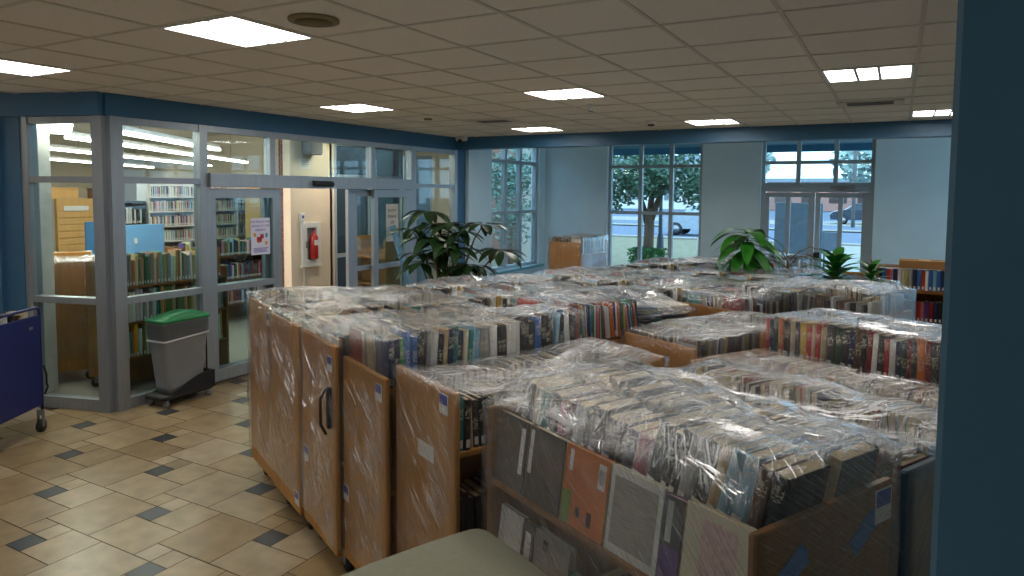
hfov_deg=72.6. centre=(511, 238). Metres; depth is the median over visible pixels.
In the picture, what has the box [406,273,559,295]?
plastic wrap
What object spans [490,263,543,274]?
window sill
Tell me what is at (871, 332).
book
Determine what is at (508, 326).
book
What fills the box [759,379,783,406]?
book
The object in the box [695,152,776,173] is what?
tree
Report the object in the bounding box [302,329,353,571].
cart
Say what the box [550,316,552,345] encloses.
book
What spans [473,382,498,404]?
book
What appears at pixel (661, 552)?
picture book
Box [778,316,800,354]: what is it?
book
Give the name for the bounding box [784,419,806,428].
book
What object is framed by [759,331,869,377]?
cart
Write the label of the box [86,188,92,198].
cardboard box
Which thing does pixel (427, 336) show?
book
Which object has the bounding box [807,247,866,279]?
leafy plant
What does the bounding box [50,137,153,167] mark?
strip light
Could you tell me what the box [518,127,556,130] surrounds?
diffuser
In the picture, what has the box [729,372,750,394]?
book
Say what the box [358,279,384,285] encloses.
shelf
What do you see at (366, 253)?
plastic wrap
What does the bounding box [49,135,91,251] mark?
wall
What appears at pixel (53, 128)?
strip light
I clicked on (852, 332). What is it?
book
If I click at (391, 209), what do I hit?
notice
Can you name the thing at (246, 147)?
wall
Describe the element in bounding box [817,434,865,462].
book
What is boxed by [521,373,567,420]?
book
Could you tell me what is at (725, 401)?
book
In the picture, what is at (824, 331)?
book
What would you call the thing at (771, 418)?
book
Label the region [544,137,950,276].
wall
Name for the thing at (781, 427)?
book
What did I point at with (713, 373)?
book
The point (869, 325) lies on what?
plastic wrap
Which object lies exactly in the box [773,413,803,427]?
book
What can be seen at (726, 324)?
plastic wrap
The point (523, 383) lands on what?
book
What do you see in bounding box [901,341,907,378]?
book
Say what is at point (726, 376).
book
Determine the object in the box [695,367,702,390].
book
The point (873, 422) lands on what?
book
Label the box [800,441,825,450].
book
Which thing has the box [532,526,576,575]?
picture book
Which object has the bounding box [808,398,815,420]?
book
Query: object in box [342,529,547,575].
table
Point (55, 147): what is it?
strip light
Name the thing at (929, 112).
diffuser
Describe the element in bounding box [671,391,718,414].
book
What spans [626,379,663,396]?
book
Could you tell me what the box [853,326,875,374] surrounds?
book
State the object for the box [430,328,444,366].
book
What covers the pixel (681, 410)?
book
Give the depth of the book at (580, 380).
2.81 m
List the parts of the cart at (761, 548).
panel, panel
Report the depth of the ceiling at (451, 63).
4.63 m
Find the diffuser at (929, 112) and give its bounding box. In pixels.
[913,110,950,115]
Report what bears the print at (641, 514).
attached to the picture book at (633, 475)
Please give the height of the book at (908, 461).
0.188 m
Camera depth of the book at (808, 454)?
2.08 m
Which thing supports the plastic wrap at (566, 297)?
on the cart at (617, 339)
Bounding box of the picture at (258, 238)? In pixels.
[253,233,267,244]
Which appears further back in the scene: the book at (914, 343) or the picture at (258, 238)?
the picture at (258, 238)
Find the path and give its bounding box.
[612,216,861,271]
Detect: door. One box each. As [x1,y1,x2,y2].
[208,188,282,381]
[215,198,269,367]
[345,190,402,287]
[371,190,411,288]
[759,186,874,276]
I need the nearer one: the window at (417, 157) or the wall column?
the wall column
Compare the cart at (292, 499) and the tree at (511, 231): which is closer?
the cart at (292, 499)
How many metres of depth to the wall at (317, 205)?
10.81 m
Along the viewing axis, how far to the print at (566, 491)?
2.37 m
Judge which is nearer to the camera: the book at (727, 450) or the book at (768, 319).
the book at (727, 450)
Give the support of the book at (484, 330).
on the cart at (386, 411)
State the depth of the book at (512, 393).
3.00 m
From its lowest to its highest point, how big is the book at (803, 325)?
0.227 m
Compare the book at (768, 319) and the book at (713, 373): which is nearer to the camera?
the book at (713, 373)
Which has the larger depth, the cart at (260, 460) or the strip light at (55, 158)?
the strip light at (55, 158)
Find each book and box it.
[0,313,14,322]
[0,317,6,324]
[6,311,27,318]
[14,315,20,320]
[375,334,393,388]
[383,332,399,387]
[389,333,404,365]
[391,326,409,368]
[401,324,423,373]
[410,334,416,371]
[414,325,431,374]
[428,328,438,366]
[429,325,448,369]
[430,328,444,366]
[436,324,454,365]
[442,322,458,361]
[452,389,471,450]
[457,322,474,360]
[457,329,462,363]
[458,326,473,363]
[459,327,468,363]
[459,388,484,445]
[459,390,478,446]
[460,395,463,450]
[468,388,487,444]
[470,322,489,363]
[470,402,472,448]
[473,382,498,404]
[475,320,496,363]
[475,327,479,361]
[475,389,494,406]
[476,325,483,362]
[479,381,501,403]
[486,381,508,402]
[487,321,506,356]
[490,322,502,355]
[494,317,515,355]
[494,320,510,356]
[494,410,536,493]
[498,384,518,397]
[498,503,528,552]
[499,380,525,399]
[504,317,519,353]
[509,312,528,351]
[509,391,514,401]
[511,378,526,386]
[512,319,524,353]
[521,312,540,353]
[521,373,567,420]
[521,518,539,562]
[523,424,573,516]
[527,311,545,351]
[529,320,533,353]
[532,377,580,422]
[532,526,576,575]
[533,310,550,348]
[537,382,579,427]
[541,309,559,345]
[542,306,564,343]
[547,383,599,431]
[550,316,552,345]
[551,306,569,345]
[556,400,567,434]
[559,314,564,344]
[559,442,616,544]
[562,391,607,438]
[569,312,573,342]
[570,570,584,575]
[571,393,618,444]
[575,365,613,380]
[578,367,620,382]
[581,409,593,447]
[583,369,627,387]
[588,396,642,454]
[595,370,636,392]
[596,359,622,367]
[601,406,650,460]
[603,464,669,575]
[609,369,654,395]
[614,359,638,368]
[614,410,668,463]
[618,380,654,397]
[619,356,642,368]
[621,419,660,469]
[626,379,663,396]
[628,379,676,400]
[632,426,658,475]
[640,389,680,405]
[646,390,689,411]
[646,408,712,482]
[656,492,687,575]
[658,393,698,410]
[661,419,713,486]
[662,401,673,414]
[669,417,726,493]
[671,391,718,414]
[672,376,692,385]
[677,420,743,499]
[679,399,720,412]
[679,499,757,575]
[686,399,733,412]
[690,425,757,504]
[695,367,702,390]
[702,362,725,388]
[706,433,764,508]
[707,406,744,418]
[709,366,733,389]
[716,433,786,515]
[717,367,739,394]
[721,371,741,399]
[728,415,750,422]
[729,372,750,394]
[730,380,740,396]
[730,437,800,523]
[735,400,759,409]
[738,383,744,398]
[739,418,768,430]
[741,372,761,383]
[744,378,771,400]
[747,450,812,528]
[749,383,759,402]
[752,403,784,417]
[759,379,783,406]
[759,427,787,435]
[762,456,830,527]
[765,317,773,352]
[766,410,797,426]
[769,319,773,351]
[770,383,775,404]
[773,314,795,351]
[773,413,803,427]
[775,377,803,404]
[777,429,805,442]
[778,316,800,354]
[780,416,805,427]
[782,385,794,411]
[783,320,790,356]
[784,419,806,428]
[790,318,813,355]
[792,440,813,445]
[794,320,811,355]
[794,381,813,412]
[795,382,818,414]
[799,320,820,359]
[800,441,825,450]
[802,383,825,420]
[802,418,830,438]
[803,443,828,456]
[806,325,812,357]
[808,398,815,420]
[810,386,840,419]
[811,324,816,360]
[815,321,832,360]
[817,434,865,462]
[819,327,827,364]
[821,398,843,420]
[821,429,849,442]
[823,440,879,501]
[826,321,850,364]
[827,400,848,430]
[830,431,864,442]
[832,408,843,430]
[834,325,859,366]
[840,328,856,368]
[842,401,867,426]
[847,329,856,368]
[850,410,863,428]
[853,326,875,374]
[859,334,867,375]
[860,412,868,434]
[865,327,890,374]
[866,411,880,434]
[867,437,888,445]
[871,331,887,377]
[872,441,896,481]
[873,400,897,435]
[876,332,903,378]
[880,442,917,478]
[881,402,901,438]
[883,336,903,377]
[884,413,886,439]
[886,404,915,443]
[888,336,913,378]
[891,452,929,521]
[895,338,914,379]
[896,407,925,443]
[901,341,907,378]
[906,336,925,384]
[906,409,931,445]
[910,340,917,382]
[914,424,921,453]
[916,335,936,383]
[921,418,936,457]
[924,337,940,386]
[931,344,939,386]
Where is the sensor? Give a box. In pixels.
[313,181,334,186]
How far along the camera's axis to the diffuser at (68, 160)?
16.42 m
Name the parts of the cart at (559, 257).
panel, panel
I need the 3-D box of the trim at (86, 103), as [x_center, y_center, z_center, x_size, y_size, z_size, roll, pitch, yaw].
[-7.189,-1.364,7.166,7.004,0.306,0.241,1,4,11]
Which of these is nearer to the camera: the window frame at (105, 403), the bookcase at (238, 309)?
the window frame at (105, 403)
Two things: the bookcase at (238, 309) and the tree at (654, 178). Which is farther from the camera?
the tree at (654, 178)
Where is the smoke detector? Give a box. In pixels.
[645,120,656,125]
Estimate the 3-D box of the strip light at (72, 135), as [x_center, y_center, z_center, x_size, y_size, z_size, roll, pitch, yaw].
[-5.697,-1.901,12.093,0.100,0.880,7.400,0,4,-5]
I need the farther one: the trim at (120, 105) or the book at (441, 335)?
the trim at (120, 105)
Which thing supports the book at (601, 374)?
on the cart at (761, 548)
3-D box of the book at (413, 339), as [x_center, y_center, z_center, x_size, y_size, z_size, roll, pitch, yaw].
[-0.510,0.586,3.427,0.029,0.235,0.159,-2,5,-34]
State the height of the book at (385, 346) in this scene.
0.235 m
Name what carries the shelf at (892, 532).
attached to the cart at (907, 474)
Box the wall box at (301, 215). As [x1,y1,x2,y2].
[299,213,304,285]
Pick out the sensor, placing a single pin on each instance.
(315, 183)
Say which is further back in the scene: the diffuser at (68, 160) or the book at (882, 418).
the diffuser at (68, 160)
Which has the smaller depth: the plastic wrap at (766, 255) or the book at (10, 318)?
the book at (10, 318)
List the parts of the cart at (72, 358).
panel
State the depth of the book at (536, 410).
2.69 m
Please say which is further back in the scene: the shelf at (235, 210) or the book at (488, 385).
the shelf at (235, 210)
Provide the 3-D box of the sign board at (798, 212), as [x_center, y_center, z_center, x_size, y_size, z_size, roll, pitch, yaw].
[6.089,0.211,14.867,0.950,1.950,0.095,3,4,29]
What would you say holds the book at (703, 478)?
on the cart at (761, 548)
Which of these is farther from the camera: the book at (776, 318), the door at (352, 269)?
the door at (352, 269)
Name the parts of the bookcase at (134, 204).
panel, shelf, panel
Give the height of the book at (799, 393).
0.213 m
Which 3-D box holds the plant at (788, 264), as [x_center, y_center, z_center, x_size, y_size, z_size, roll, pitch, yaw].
[2.875,0.862,7.273,0.860,1.579,0.542,3,4,29]
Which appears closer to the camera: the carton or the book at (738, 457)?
the book at (738, 457)
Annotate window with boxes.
[278,139,531,291]
[334,144,402,291]
[404,156,431,268]
[492,148,537,270]
[607,144,702,265]
[761,139,876,185]
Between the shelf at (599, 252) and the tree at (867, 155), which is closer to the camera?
the shelf at (599, 252)
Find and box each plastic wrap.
[55,250,94,351]
[83,254,96,371]
[246,284,419,467]
[267,289,470,496]
[298,302,498,549]
[339,302,586,565]
[357,235,399,283]
[391,337,669,554]
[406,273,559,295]
[440,281,590,304]
[480,361,901,575]
[506,285,695,328]
[527,265,650,282]
[547,233,608,269]
[564,268,702,285]
[619,275,757,298]
[620,310,772,365]
[621,256,727,267]
[631,357,937,575]
[667,264,777,275]
[677,283,823,315]
[690,347,938,417]
[706,251,809,268]
[721,267,846,280]
[735,276,916,319]
[755,307,941,382]
[785,274,899,295]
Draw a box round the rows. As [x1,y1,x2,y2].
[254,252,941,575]
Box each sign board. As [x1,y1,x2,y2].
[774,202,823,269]
[821,232,836,267]
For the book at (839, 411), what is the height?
0.162 m
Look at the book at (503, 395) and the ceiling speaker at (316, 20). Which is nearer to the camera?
the book at (503, 395)
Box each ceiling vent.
[469,119,520,122]
[836,99,904,106]
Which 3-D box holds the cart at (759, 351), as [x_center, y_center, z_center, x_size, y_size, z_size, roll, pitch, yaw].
[1.557,1.289,3.438,0.580,1.220,1.250,-2,5,-32]
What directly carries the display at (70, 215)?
on the floor
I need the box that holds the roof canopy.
[614,139,872,155]
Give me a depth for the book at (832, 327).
3.87 m
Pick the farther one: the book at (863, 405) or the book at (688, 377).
the book at (688, 377)
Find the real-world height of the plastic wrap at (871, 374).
1.068 m
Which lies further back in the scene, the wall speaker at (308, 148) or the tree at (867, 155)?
the tree at (867, 155)
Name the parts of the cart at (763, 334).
panel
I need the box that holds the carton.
[899,258,944,269]
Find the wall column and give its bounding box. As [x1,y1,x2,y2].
[930,0,1023,575]
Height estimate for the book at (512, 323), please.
0.252 m
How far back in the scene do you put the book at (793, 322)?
4.06 m
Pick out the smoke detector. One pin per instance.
(649, 122)
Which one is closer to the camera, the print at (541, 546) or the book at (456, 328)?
the print at (541, 546)
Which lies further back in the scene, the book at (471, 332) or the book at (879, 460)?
the book at (471, 332)
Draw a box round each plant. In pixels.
[380,210,526,282]
[710,228,786,274]
[764,246,824,276]
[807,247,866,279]
[850,259,896,295]
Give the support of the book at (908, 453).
on the cart at (907, 474)
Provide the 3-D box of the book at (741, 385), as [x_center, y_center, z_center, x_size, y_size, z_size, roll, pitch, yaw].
[1.094,0.733,3.171,0.166,0.160,0.029,-2,5,-34]
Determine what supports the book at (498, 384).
on the cart at (464, 465)
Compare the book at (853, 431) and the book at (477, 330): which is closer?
the book at (853, 431)
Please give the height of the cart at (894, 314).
1.270 m
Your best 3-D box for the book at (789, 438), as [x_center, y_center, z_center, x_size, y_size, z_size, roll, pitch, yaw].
[0.833,0.701,2.187,0.215,0.175,0.060,-2,5,-34]
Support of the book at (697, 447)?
on the cart at (761, 548)
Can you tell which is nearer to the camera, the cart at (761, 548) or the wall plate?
the cart at (761, 548)
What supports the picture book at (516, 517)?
on the cart at (761, 548)
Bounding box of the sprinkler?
[586,104,594,111]
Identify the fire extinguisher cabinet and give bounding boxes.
[300,222,322,267]
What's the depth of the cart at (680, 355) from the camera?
4.10 m
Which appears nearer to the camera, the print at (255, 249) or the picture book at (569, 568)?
the picture book at (569, 568)
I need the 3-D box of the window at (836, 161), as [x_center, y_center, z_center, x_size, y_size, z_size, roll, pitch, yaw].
[5.215,-1.332,11.919,1.780,0.870,0.090,3,4,29]
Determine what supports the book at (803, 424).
on the cart at (907, 474)
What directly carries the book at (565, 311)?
on the cart at (386, 411)
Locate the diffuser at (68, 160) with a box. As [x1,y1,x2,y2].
[50,159,153,167]
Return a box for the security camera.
[456,136,467,143]
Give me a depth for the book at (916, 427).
2.50 m
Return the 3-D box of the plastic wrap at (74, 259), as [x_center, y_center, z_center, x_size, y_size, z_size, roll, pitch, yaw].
[-5.064,0.774,7.970,0.548,1.201,0.998,-2,5,-33]
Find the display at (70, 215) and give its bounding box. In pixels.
[54,199,92,251]
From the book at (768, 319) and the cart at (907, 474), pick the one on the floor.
the cart at (907, 474)
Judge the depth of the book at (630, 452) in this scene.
2.26 m
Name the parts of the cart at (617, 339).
panel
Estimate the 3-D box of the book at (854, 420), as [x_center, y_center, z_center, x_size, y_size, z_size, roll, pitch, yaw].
[1.387,0.762,2.768,0.141,0.162,0.039,-2,5,-34]
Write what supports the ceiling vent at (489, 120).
in the ceiling at (451, 63)
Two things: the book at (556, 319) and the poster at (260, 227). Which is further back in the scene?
the poster at (260, 227)
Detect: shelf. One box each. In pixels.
[136,183,194,245]
[216,188,238,240]
[226,198,245,238]
[340,443,343,465]
[341,520,344,548]
[357,254,383,259]
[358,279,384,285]
[390,467,396,496]
[460,445,486,457]
[492,477,647,575]
[581,251,605,255]
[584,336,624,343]
[890,522,896,538]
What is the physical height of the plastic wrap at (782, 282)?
1.306 m
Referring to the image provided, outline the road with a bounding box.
[612,208,861,243]
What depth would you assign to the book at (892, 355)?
3.58 m
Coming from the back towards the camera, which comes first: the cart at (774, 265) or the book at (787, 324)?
the cart at (774, 265)
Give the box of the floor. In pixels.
[0,314,355,575]
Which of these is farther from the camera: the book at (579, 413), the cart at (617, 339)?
the cart at (617, 339)
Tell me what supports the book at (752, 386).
on the cart at (907, 474)
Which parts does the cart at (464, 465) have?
panel, panel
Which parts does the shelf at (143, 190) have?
panel, panel, shelf, shelf, shelf, shelf, panel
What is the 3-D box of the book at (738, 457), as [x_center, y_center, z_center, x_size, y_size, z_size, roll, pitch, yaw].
[0.673,0.684,1.977,0.194,0.242,0.103,-2,5,-34]
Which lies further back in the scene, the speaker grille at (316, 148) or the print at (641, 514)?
the speaker grille at (316, 148)
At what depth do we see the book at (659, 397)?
2.53 m
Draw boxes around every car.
[663,206,698,234]
[830,203,861,223]
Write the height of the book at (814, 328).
0.226 m
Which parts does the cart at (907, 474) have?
panel, panel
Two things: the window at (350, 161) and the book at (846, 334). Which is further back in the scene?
the window at (350, 161)
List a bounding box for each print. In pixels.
[253,247,267,252]
[494,412,522,487]
[528,430,564,514]
[535,539,565,575]
[559,487,571,523]
[608,474,658,566]
[659,493,684,551]
[697,518,738,575]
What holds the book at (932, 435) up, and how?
on the cart at (907, 474)
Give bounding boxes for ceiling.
[0,0,957,137]
[49,124,227,139]
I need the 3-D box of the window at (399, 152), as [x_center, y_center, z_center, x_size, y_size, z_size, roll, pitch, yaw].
[-2.485,-0.191,12.136,0.090,2.850,1.800,3,4,29]
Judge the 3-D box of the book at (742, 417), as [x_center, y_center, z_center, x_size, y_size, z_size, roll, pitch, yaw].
[0.721,0.694,2.351,0.217,0.171,0.082,-2,5,-34]
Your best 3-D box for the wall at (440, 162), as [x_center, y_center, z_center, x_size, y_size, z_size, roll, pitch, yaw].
[-1.308,-0.288,12.593,1.520,3.100,0.150,3,4,29]
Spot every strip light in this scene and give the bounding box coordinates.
[49,124,73,133]
[50,124,211,165]
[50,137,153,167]
[64,131,247,162]
[123,126,220,150]
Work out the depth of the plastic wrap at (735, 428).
2.22 m
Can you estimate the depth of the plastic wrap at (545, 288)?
5.60 m
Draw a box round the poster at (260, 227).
[251,218,269,254]
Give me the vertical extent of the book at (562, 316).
0.262 m
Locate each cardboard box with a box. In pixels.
[51,188,78,198]
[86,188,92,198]
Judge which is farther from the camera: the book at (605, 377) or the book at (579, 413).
the book at (605, 377)
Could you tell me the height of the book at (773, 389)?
0.203 m
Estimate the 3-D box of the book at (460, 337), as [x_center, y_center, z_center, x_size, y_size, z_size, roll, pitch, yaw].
[-0.309,0.576,3.580,0.046,0.239,0.170,-2,5,-34]
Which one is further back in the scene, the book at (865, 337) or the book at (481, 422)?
the book at (865, 337)
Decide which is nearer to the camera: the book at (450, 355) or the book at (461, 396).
the book at (461, 396)
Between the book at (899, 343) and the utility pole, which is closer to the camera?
the book at (899, 343)
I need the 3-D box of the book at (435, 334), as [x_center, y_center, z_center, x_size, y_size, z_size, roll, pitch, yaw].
[-0.423,0.578,3.491,0.057,0.247,0.157,-2,5,-34]
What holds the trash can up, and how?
on the floor
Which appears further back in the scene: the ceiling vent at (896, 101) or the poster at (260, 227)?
the poster at (260, 227)
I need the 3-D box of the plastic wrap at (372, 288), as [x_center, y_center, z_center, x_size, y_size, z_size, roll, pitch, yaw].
[-1.284,0.971,5.273,1.248,1.230,0.607,-2,5,-35]
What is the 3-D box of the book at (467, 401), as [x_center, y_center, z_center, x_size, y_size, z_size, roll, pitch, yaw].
[-0.231,0.762,2.949,0.031,0.212,0.189,0,4,-34]
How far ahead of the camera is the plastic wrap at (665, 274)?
6.51 m
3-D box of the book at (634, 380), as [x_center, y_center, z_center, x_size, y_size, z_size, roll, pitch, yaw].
[0.467,0.639,2.758,0.201,0.222,0.095,-2,5,-34]
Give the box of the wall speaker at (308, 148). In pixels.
[302,141,322,154]
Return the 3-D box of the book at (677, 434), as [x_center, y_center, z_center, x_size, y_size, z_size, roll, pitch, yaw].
[0.553,0.680,2.171,0.193,0.219,0.090,-2,5,-34]
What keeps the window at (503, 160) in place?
in the wall at (478, 162)
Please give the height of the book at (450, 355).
0.252 m
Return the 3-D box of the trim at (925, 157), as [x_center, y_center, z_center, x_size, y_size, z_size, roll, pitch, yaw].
[3.951,-1.399,12.493,7.470,0.008,0.004,3,4,29]
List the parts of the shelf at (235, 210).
panel, panel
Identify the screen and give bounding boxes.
[84,222,93,254]
[125,224,163,253]
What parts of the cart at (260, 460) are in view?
panel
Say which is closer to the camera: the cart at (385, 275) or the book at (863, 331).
the book at (863, 331)
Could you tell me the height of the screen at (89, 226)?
1.620 m
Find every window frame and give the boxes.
[19,115,114,412]
[106,116,457,411]
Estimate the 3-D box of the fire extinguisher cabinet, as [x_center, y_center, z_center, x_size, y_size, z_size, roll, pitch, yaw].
[-3.090,0.092,10.828,0.138,0.690,0.420,3,4,29]
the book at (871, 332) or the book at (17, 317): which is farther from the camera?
the book at (17, 317)
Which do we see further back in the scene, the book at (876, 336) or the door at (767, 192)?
the door at (767, 192)
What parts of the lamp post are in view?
post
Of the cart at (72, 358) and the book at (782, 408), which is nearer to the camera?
the book at (782, 408)
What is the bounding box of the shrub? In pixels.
[627,247,667,264]
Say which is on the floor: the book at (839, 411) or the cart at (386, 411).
the cart at (386, 411)
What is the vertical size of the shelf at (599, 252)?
0.024 m
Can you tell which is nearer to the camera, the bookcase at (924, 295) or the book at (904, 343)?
the book at (904, 343)
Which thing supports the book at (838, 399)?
on the cart at (907, 474)
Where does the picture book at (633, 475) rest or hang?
on the cart at (761, 548)
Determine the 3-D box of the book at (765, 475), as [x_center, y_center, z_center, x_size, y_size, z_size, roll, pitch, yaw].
[0.726,0.700,1.901,0.193,0.216,0.080,-2,5,-34]
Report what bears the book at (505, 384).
on the cart at (464, 465)
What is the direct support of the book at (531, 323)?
on the cart at (386, 411)
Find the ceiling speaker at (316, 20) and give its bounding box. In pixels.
[287,13,339,27]
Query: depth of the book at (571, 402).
2.52 m
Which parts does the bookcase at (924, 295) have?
panel, shelf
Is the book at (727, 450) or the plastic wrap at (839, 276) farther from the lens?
the plastic wrap at (839, 276)
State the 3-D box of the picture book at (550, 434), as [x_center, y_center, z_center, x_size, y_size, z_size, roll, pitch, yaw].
[0.128,0.823,2.492,0.069,0.264,0.205,-2,5,-34]
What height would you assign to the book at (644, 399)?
0.183 m
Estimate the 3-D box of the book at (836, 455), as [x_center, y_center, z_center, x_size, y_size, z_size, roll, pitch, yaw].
[0.963,0.699,2.005,0.199,0.212,0.090,-2,5,-34]
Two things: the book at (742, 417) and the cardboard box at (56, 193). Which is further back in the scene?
the cardboard box at (56, 193)
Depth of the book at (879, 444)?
2.30 m
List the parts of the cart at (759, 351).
panel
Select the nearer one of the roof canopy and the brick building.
the roof canopy
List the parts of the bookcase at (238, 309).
panel, shelf, shelf, shelf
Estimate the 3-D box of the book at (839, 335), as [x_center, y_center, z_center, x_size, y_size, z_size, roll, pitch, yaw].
[1.859,0.604,3.879,0.168,0.236,0.052,-2,5,-34]
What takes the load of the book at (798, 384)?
on the cart at (907, 474)
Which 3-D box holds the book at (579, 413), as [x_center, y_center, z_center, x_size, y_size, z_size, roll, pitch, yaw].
[0.306,0.671,2.539,0.195,0.186,0.086,-2,5,-34]
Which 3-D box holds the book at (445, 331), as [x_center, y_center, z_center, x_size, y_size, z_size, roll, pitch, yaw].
[-0.375,0.572,3.528,0.044,0.253,0.170,-2,5,-34]
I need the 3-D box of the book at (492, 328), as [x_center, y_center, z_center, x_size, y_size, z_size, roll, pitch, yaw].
[-0.137,0.566,3.686,0.044,0.245,0.171,-4,6,-34]
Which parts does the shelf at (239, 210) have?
panel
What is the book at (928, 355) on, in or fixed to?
on the cart at (763, 334)
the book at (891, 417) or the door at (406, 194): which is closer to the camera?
the book at (891, 417)
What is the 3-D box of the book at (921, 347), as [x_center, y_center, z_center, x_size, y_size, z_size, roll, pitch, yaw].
[2.102,0.622,3.518,0.175,0.250,0.040,-2,4,-34]
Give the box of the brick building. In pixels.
[766,178,870,210]
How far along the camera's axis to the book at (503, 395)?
2.99 m
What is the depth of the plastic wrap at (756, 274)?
6.74 m
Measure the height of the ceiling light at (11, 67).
0.053 m
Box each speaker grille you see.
[295,18,332,27]
[311,142,322,153]
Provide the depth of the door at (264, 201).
8.18 m
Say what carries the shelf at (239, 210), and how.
on the floor
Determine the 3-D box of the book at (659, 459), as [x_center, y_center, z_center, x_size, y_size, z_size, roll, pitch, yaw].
[0.524,0.668,2.208,0.195,0.243,0.116,-2,5,-34]
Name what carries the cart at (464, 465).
on the floor
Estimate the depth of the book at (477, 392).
2.93 m
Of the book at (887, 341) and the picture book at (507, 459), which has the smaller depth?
the picture book at (507, 459)
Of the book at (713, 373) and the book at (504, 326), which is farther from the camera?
the book at (504, 326)
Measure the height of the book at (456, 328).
0.260 m
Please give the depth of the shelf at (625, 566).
2.31 m
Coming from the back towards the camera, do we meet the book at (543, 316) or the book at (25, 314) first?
the book at (25, 314)
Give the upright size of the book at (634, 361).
0.236 m
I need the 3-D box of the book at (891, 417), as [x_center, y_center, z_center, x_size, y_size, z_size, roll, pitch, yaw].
[1.473,0.745,2.621,0.170,0.217,0.051,-2,5,-34]
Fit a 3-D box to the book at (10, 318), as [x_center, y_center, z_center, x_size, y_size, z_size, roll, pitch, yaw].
[-4.199,0.721,5.765,0.164,0.200,0.050,0,4,-2]
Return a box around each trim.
[0,91,103,116]
[103,92,465,279]
[545,157,949,163]
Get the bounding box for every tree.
[492,148,531,264]
[613,154,700,260]
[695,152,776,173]
[829,151,871,182]
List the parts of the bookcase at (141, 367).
panel, shelf, shelf, shelf, panel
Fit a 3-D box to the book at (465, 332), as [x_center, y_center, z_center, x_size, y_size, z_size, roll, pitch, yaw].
[-0.278,0.577,3.589,0.040,0.236,0.170,-2,5,-34]
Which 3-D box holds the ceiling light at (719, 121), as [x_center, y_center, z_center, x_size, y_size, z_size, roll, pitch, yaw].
[2.487,-1.469,8.656,0.586,0.053,0.586,3,4,29]
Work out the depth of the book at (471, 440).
2.89 m
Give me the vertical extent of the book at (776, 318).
0.238 m
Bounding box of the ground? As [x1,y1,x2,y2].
[491,223,858,267]
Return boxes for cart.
[0,307,48,431]
[54,251,93,378]
[83,256,98,386]
[249,286,416,494]
[271,313,312,528]
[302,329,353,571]
[343,356,396,568]
[357,235,399,289]
[396,337,664,553]
[487,399,891,575]
[549,241,606,272]
[584,310,691,344]
[625,318,766,369]
[669,362,934,575]
[681,301,734,318]
[694,348,869,405]
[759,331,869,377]
[770,264,868,279]
[884,310,912,320]
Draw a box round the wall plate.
[300,158,310,168]
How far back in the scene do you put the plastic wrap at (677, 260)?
7.81 m
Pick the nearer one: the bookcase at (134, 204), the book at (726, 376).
the book at (726, 376)
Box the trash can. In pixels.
[144,309,214,407]
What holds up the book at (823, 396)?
on the cart at (907, 474)
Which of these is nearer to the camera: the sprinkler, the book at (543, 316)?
the book at (543, 316)
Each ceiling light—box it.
[0,59,73,76]
[158,15,315,47]
[319,104,393,112]
[509,127,564,131]
[521,88,606,99]
[683,119,740,124]
[821,64,914,82]
[911,109,952,116]
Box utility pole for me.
[851,151,857,226]
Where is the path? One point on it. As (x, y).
(850, 248)
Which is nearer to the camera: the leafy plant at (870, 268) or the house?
the leafy plant at (870, 268)
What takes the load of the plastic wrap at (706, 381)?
on the cart at (907, 474)
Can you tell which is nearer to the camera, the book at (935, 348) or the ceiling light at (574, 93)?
the book at (935, 348)
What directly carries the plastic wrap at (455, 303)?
on the cart at (334, 364)
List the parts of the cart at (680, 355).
panel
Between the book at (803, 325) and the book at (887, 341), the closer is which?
the book at (887, 341)
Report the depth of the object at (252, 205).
12.62 m
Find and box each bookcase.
[125,201,146,224]
[127,264,229,382]
[164,247,261,317]
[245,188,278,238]
[876,263,943,326]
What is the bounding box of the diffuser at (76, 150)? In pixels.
[50,148,211,165]
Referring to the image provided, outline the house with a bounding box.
[613,155,699,209]
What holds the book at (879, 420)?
on the cart at (907, 474)
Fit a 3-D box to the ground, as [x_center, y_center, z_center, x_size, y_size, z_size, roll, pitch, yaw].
[-3.053,-0.252,35.845,100.000,0.090,33.350,3,4,29]
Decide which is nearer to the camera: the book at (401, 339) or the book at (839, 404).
the book at (839, 404)
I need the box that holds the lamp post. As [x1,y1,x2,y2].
[655,155,667,257]
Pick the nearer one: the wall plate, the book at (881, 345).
the book at (881, 345)
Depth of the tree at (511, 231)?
19.33 m
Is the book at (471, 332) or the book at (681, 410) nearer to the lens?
the book at (681, 410)
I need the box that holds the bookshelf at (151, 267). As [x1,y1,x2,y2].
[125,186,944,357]
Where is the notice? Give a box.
[386,204,397,241]
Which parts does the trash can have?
bin lid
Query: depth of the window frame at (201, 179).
7.36 m
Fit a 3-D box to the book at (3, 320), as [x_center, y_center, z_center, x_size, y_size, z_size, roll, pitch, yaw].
[-4.196,0.731,5.681,0.163,0.190,0.040,0,4,-2]
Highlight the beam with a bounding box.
[456,119,951,149]
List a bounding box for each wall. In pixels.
[0,117,26,312]
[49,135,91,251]
[123,135,278,200]
[282,139,334,292]
[403,150,448,278]
[465,148,545,279]
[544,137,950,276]
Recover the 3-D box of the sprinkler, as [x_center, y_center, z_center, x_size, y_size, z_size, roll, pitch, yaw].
[0.796,-1.316,7.047,0.090,0.073,0.090,3,4,29]
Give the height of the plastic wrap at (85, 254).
1.230 m
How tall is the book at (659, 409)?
0.190 m
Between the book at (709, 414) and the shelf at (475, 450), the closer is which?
the book at (709, 414)
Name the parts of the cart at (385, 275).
panel, panel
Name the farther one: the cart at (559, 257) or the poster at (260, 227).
the cart at (559, 257)

